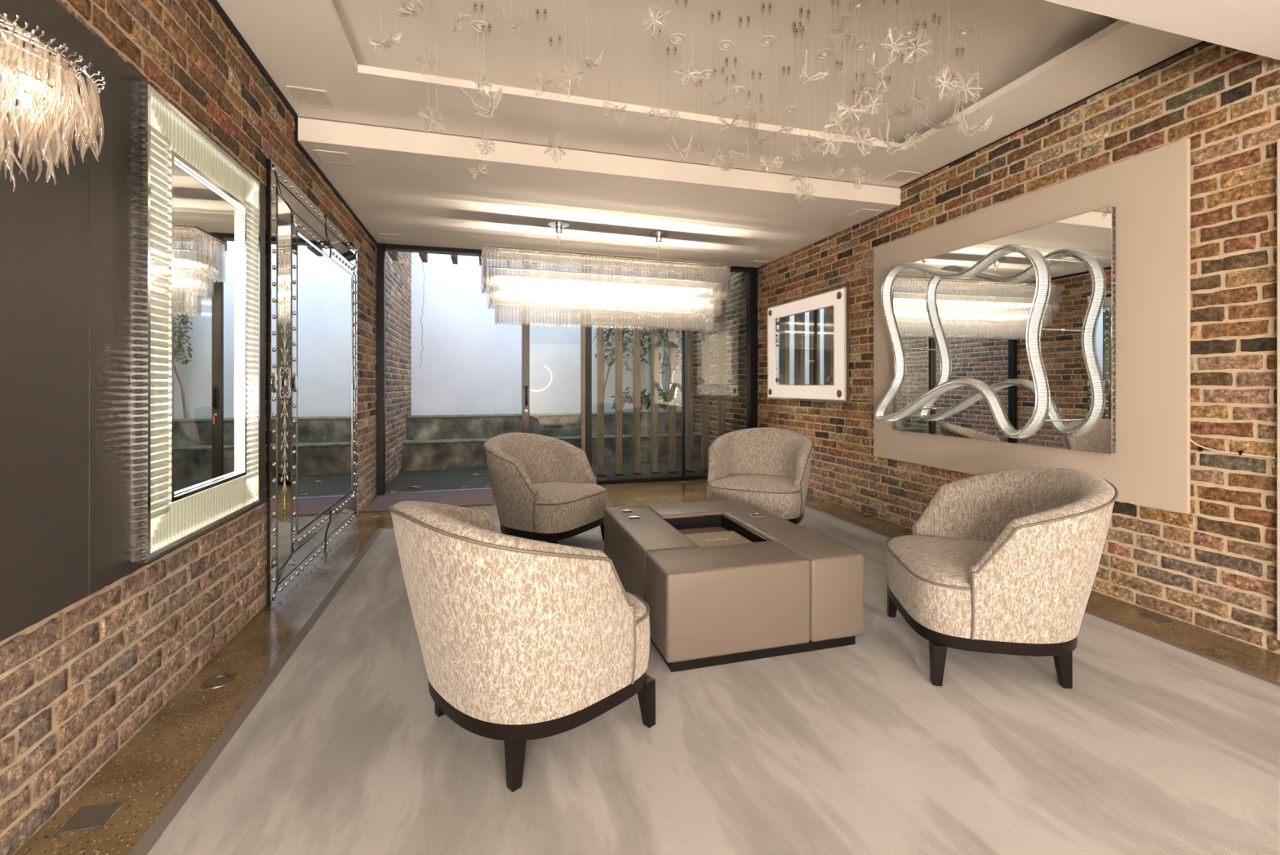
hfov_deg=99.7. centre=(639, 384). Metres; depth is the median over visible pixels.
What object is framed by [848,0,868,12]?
recessed light
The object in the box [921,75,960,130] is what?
glass ornament
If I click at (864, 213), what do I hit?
ceiling vent
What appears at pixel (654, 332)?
timber fin
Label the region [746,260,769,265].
ceiling vent
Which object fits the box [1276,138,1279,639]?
display board
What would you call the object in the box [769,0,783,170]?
glass ornament
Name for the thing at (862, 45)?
recessed light
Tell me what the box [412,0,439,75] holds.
glass ornament
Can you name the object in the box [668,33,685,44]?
recessed light
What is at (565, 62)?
glass ornament
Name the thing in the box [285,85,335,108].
ceiling vent
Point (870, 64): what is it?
glass ornament
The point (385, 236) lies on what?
ceiling vent
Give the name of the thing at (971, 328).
mirror
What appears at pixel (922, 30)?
glass ornament
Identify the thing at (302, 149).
trim
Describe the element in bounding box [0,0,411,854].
wall
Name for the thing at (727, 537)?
brochure
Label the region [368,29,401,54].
glass ornament
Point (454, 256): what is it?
joist
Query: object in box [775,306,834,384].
mirror glass
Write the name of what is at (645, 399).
climbing shrub
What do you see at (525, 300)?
door
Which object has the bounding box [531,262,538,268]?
joist
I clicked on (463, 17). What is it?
glass ornament
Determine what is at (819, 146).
glass ornament
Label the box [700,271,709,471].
timber fin
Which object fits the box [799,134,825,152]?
leaf
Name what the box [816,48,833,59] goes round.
recessed light
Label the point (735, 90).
recessed light
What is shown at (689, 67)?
glass ornament
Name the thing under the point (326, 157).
ceiling vent
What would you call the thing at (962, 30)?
recessed light
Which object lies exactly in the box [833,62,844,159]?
leaf
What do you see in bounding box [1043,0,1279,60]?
ceiling
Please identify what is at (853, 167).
glass ornament
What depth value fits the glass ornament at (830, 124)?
2.20 m
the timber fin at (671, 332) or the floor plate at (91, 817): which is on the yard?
the timber fin at (671, 332)
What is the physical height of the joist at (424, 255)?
0.100 m
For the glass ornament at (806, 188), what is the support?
hanging from the ceiling at (1011, 38)
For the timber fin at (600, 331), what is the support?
on the yard
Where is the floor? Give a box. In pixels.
[13,479,1279,854]
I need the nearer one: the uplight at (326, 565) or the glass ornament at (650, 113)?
the glass ornament at (650, 113)
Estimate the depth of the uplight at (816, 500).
5.25 m
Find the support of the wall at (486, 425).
on the yard
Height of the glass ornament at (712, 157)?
0.736 m
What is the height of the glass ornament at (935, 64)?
0.358 m
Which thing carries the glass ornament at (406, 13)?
hanging from the ceiling at (1011, 38)
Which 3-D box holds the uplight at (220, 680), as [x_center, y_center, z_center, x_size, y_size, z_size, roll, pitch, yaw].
[-1.607,1.128,2.059,0.104,0.004,0.104,0,0,-16]
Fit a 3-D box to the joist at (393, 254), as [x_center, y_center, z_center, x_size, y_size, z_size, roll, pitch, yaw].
[-2.646,-1.420,5.790,0.052,0.100,0.360,0,0,-16]
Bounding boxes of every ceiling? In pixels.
[217,0,1203,186]
[297,115,900,267]
[331,0,1119,143]
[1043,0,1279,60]
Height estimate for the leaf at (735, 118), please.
0.418 m
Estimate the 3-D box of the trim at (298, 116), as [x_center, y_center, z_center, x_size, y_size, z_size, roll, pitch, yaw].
[0.042,-1.585,3.769,4.280,0.008,0.003,0,0,-16]
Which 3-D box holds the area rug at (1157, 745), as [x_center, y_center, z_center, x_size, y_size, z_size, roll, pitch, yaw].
[0.801,1.125,0.937,3.710,0.010,7.870,0,0,-16]
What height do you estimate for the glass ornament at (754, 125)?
0.329 m
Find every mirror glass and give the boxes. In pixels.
[173,160,239,494]
[297,235,351,529]
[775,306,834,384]
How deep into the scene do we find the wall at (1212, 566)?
2.61 m
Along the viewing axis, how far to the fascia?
6.12 m
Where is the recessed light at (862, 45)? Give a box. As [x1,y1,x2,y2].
[852,40,870,51]
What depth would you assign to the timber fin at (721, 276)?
7.20 m
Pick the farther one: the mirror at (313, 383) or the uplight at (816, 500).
the uplight at (816, 500)
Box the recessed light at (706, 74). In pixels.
[699,70,715,79]
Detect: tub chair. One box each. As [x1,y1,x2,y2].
[387,500,655,791]
[483,432,606,543]
[706,426,813,524]
[884,467,1118,688]
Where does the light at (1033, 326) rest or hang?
attached to the wall panel at (1149, 192)
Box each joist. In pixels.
[387,249,398,261]
[418,251,427,262]
[450,253,457,264]
[479,255,484,266]
[505,257,511,266]
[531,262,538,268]
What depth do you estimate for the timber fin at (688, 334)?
7.08 m
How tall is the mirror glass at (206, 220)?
1.152 m
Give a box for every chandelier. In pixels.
[0,13,106,191]
[480,221,731,331]
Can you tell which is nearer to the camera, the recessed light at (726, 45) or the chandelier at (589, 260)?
the recessed light at (726, 45)
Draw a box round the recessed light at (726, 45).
[717,40,734,51]
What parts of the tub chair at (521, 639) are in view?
leg, backrest, leg, rail, seat, leg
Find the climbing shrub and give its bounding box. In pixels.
[591,270,681,411]
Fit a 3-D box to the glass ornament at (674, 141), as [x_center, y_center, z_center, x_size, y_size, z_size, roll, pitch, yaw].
[0.177,-1.384,2.418,0.124,0.742,0.072,0,0,-27]
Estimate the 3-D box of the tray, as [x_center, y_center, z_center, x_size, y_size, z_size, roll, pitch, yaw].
[0.374,0.781,2.780,0.370,0.073,0.594,0,0,-16]
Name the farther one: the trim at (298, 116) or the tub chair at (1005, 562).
the trim at (298, 116)
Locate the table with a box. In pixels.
[604,498,864,671]
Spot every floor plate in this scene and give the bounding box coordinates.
[53,800,125,835]
[1136,612,1173,622]
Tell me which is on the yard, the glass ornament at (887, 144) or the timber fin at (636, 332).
the timber fin at (636, 332)
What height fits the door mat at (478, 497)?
0.012 m
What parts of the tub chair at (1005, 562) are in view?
leg, leg, seat, rail, backrest, leg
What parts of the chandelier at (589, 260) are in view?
glass rod, glass rod, glass rod, glass rod, glass rod, glass rod, glass rod, glass rod, frame, frame, glass rod, glass rod, glass rod, glass rod, glass rod, glass rod, glass rod, glass rod, glass rod, glass rod, glass rod, glass rod, glass rod, glass rod, glass rod, glass rod, glass rod, glass rod, glass rod, glass rod, glass rod, glass rod, glass rod, glass rod, glass rod, glass rod, glass rod, glass rod, glass rod, glass rod, glass rod, glass rod, glass rod, glass rod, glass rod, glass rod, glass rod, glass rod, glass rod, glass rod, glass rod, glass rod, glass rod, glass rod, glass rod, glass rod, glass rod, glass rod, glass rod, glass rod, glass rod, glass rod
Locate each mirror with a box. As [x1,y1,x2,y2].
[129,77,261,564]
[266,158,358,605]
[767,285,848,401]
[893,205,1115,453]
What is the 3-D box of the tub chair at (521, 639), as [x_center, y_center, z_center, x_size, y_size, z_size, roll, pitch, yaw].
[-0.404,0.735,1.780,0.747,0.770,0.785,0,0,-44]
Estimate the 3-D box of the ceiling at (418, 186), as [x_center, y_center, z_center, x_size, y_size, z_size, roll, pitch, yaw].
[-0.314,-1.596,4.997,4.700,0.300,2.550,0,0,-16]
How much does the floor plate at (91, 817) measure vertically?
0.003 m
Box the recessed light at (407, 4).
[402,0,422,12]
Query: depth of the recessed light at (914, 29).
2.68 m
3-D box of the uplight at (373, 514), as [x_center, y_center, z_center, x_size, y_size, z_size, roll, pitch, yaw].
[-2.306,1.128,4.670,0.104,0.004,0.104,0,0,-16]
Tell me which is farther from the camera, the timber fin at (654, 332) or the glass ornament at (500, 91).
the timber fin at (654, 332)
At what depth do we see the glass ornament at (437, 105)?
2.05 m
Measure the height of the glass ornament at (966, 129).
0.750 m
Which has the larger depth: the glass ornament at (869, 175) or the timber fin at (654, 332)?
the timber fin at (654, 332)
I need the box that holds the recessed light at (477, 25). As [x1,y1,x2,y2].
[470,20,488,32]
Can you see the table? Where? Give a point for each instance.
(793, 588)
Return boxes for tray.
[663,514,769,542]
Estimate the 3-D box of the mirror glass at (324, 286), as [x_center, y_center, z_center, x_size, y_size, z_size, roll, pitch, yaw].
[-2.117,-0.013,3.673,0.004,1.683,1.280,0,0,-16]
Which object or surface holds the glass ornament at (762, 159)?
hanging from the ceiling at (1011, 38)
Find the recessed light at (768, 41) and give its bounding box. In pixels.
[758,35,776,47]
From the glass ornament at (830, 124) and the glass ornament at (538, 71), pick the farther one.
the glass ornament at (538, 71)
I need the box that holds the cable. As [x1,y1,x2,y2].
[1190,439,1276,458]
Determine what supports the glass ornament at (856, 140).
hanging from the ceiling at (1011, 38)
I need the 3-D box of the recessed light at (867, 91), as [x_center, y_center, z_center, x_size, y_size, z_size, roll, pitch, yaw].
[1.356,-1.750,3.236,0.088,0.010,0.087,0,0,-16]
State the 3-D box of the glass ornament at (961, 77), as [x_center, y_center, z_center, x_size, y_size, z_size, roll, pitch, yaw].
[1.251,-1.419,2.081,0.126,0.672,0.072,0,0,23]
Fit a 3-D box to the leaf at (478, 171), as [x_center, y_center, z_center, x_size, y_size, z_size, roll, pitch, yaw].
[-0.741,-1.349,2.480,0.082,0.812,0.058,0,0,29]
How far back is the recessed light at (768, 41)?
2.75 m
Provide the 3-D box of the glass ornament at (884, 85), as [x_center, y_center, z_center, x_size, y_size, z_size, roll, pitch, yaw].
[1.014,-1.491,2.274,0.101,0.528,0.069,0,0,-16]
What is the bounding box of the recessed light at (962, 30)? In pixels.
[954,26,974,38]
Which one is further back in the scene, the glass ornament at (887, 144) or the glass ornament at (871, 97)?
the glass ornament at (887, 144)
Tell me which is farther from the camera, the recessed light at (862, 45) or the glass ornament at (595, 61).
the recessed light at (862, 45)
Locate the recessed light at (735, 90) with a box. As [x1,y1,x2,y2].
[728,86,744,94]
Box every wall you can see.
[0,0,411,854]
[402,432,701,471]
[406,411,693,439]
[693,41,1279,653]
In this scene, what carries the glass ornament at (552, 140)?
hanging from the ceiling at (1011, 38)
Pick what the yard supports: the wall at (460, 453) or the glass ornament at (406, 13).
the wall at (460, 453)
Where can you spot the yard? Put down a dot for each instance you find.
(455, 478)
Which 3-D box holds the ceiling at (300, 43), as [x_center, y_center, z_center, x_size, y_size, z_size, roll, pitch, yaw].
[0.330,-1.613,2.705,4.700,0.040,2.210,0,0,-16]
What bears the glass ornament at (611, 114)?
hanging from the ceiling at (1011, 38)
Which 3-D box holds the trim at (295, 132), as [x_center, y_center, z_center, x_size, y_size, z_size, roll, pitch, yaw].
[-2.027,-1.494,3.179,0.018,0.137,0.018,0,0,-16]
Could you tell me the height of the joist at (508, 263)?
0.100 m
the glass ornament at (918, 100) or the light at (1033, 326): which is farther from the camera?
the light at (1033, 326)
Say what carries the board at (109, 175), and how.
attached to the wall at (79, 682)
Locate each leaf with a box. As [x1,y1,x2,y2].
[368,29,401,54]
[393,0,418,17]
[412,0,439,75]
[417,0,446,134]
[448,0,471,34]
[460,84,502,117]
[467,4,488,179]
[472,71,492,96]
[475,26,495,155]
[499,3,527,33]
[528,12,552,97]
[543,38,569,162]
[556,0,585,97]
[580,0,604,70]
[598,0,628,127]
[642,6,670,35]
[659,49,680,129]
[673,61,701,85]
[693,81,705,154]
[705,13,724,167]
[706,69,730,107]
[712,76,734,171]
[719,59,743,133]
[731,18,750,158]
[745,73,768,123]
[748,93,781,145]
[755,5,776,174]
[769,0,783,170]
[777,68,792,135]
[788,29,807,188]
[789,25,804,162]
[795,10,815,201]
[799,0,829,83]
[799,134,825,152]
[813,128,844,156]
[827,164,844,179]
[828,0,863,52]
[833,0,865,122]
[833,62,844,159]
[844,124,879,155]
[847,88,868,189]
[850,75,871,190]
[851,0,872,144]
[855,89,873,109]
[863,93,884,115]
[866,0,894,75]
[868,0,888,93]
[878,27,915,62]
[878,78,893,127]
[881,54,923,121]
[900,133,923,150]
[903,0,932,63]
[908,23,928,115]
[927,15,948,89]
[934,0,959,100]
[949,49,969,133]
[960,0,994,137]
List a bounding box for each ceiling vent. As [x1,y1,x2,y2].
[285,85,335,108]
[313,149,354,165]
[379,233,404,239]
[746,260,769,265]
[848,208,882,217]
[881,169,919,182]
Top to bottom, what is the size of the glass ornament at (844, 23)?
0.298 m
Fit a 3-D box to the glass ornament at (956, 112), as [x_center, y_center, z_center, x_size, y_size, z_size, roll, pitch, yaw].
[1.665,-1.536,2.816,0.102,0.439,0.040,0,0,-2]
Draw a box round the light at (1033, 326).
[874,247,1066,435]
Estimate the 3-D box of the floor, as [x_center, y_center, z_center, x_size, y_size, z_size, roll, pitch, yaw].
[1.627,1.180,1.418,6.700,0.100,10.250,0,0,-16]
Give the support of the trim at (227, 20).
attached to the wall at (79, 682)
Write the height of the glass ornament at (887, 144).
0.737 m
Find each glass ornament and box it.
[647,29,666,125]
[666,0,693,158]
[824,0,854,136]
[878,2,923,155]
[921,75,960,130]
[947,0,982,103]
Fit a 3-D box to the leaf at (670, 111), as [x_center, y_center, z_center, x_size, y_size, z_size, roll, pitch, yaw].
[0.162,-1.543,2.816,0.103,0.424,0.072,0,0,-16]
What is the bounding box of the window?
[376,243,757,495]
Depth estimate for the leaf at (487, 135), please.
2.63 m
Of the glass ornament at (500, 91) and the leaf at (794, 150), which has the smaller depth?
the glass ornament at (500, 91)
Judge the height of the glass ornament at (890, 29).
0.529 m
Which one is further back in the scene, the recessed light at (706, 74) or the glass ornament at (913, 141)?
the recessed light at (706, 74)
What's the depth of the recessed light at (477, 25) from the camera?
2.64 m
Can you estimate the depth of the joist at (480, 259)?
6.00 m
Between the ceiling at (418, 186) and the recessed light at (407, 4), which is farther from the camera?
the ceiling at (418, 186)
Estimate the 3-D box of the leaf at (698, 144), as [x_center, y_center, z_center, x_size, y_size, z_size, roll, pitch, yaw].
[0.341,-1.532,3.100,0.053,0.445,0.102,0,0,41]
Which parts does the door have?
handle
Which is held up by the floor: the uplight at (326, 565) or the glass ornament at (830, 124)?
the uplight at (326, 565)
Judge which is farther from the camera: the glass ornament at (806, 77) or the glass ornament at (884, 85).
the glass ornament at (884, 85)
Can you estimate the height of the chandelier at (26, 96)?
0.950 m
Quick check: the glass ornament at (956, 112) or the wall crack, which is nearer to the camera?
the glass ornament at (956, 112)
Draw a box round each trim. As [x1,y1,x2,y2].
[208,0,297,119]
[293,118,297,143]
[295,141,377,245]
[297,115,900,188]
[899,40,1207,187]
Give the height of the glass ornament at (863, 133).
0.746 m
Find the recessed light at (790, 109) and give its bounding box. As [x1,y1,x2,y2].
[782,106,796,114]
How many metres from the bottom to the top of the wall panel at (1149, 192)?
1.765 m
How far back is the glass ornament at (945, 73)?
1.90 m
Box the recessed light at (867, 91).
[858,88,874,96]
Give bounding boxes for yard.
[385,458,707,492]
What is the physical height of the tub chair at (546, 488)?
0.770 m
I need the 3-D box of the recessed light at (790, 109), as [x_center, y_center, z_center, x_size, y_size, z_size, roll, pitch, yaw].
[0.956,-1.750,3.447,0.088,0.010,0.087,0,0,-16]
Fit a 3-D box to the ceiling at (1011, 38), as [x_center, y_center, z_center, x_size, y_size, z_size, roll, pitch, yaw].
[0.344,-1.726,2.657,4.700,0.187,2.510,0,0,-16]
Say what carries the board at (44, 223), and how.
attached to the wall at (79, 682)
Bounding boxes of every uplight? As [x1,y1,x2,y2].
[200,673,235,688]
[316,562,335,568]
[366,513,379,516]
[813,499,823,502]
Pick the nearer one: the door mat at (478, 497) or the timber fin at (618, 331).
the door mat at (478, 497)
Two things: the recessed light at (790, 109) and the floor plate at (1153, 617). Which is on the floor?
the floor plate at (1153, 617)
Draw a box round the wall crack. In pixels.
[418,262,425,369]
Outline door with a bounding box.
[521,258,585,451]
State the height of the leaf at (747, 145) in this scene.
0.681 m
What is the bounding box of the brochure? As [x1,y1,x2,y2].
[684,530,751,546]
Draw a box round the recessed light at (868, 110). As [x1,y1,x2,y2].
[860,106,875,114]
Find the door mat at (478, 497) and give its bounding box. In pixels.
[362,489,491,511]
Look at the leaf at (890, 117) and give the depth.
3.08 m
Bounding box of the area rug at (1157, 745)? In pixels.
[128,503,1279,854]
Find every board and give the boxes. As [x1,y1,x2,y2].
[0,0,88,641]
[88,30,265,595]
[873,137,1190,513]
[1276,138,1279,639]
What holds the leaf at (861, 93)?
hanging from the ceiling at (1011, 38)
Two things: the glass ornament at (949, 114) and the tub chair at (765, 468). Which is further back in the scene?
the tub chair at (765, 468)
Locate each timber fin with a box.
[596,263,604,476]
[614,265,622,475]
[632,266,641,475]
[649,267,659,473]
[667,272,676,472]
[684,270,693,471]
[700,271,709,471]
[716,271,725,437]
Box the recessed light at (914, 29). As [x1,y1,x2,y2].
[899,26,919,38]
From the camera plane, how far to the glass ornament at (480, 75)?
2.07 m
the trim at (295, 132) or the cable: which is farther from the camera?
the trim at (295, 132)
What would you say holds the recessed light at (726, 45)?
in the ceiling at (1011, 38)
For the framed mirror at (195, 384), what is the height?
1.510 m
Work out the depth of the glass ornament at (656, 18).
1.97 m
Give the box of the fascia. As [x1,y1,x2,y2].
[385,249,741,272]
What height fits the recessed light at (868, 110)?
0.010 m
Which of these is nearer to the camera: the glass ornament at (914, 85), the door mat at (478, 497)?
the glass ornament at (914, 85)
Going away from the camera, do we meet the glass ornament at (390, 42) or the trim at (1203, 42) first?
the glass ornament at (390, 42)
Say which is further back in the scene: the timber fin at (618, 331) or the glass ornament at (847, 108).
the timber fin at (618, 331)
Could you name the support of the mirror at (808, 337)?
attached to the wall at (1212, 566)

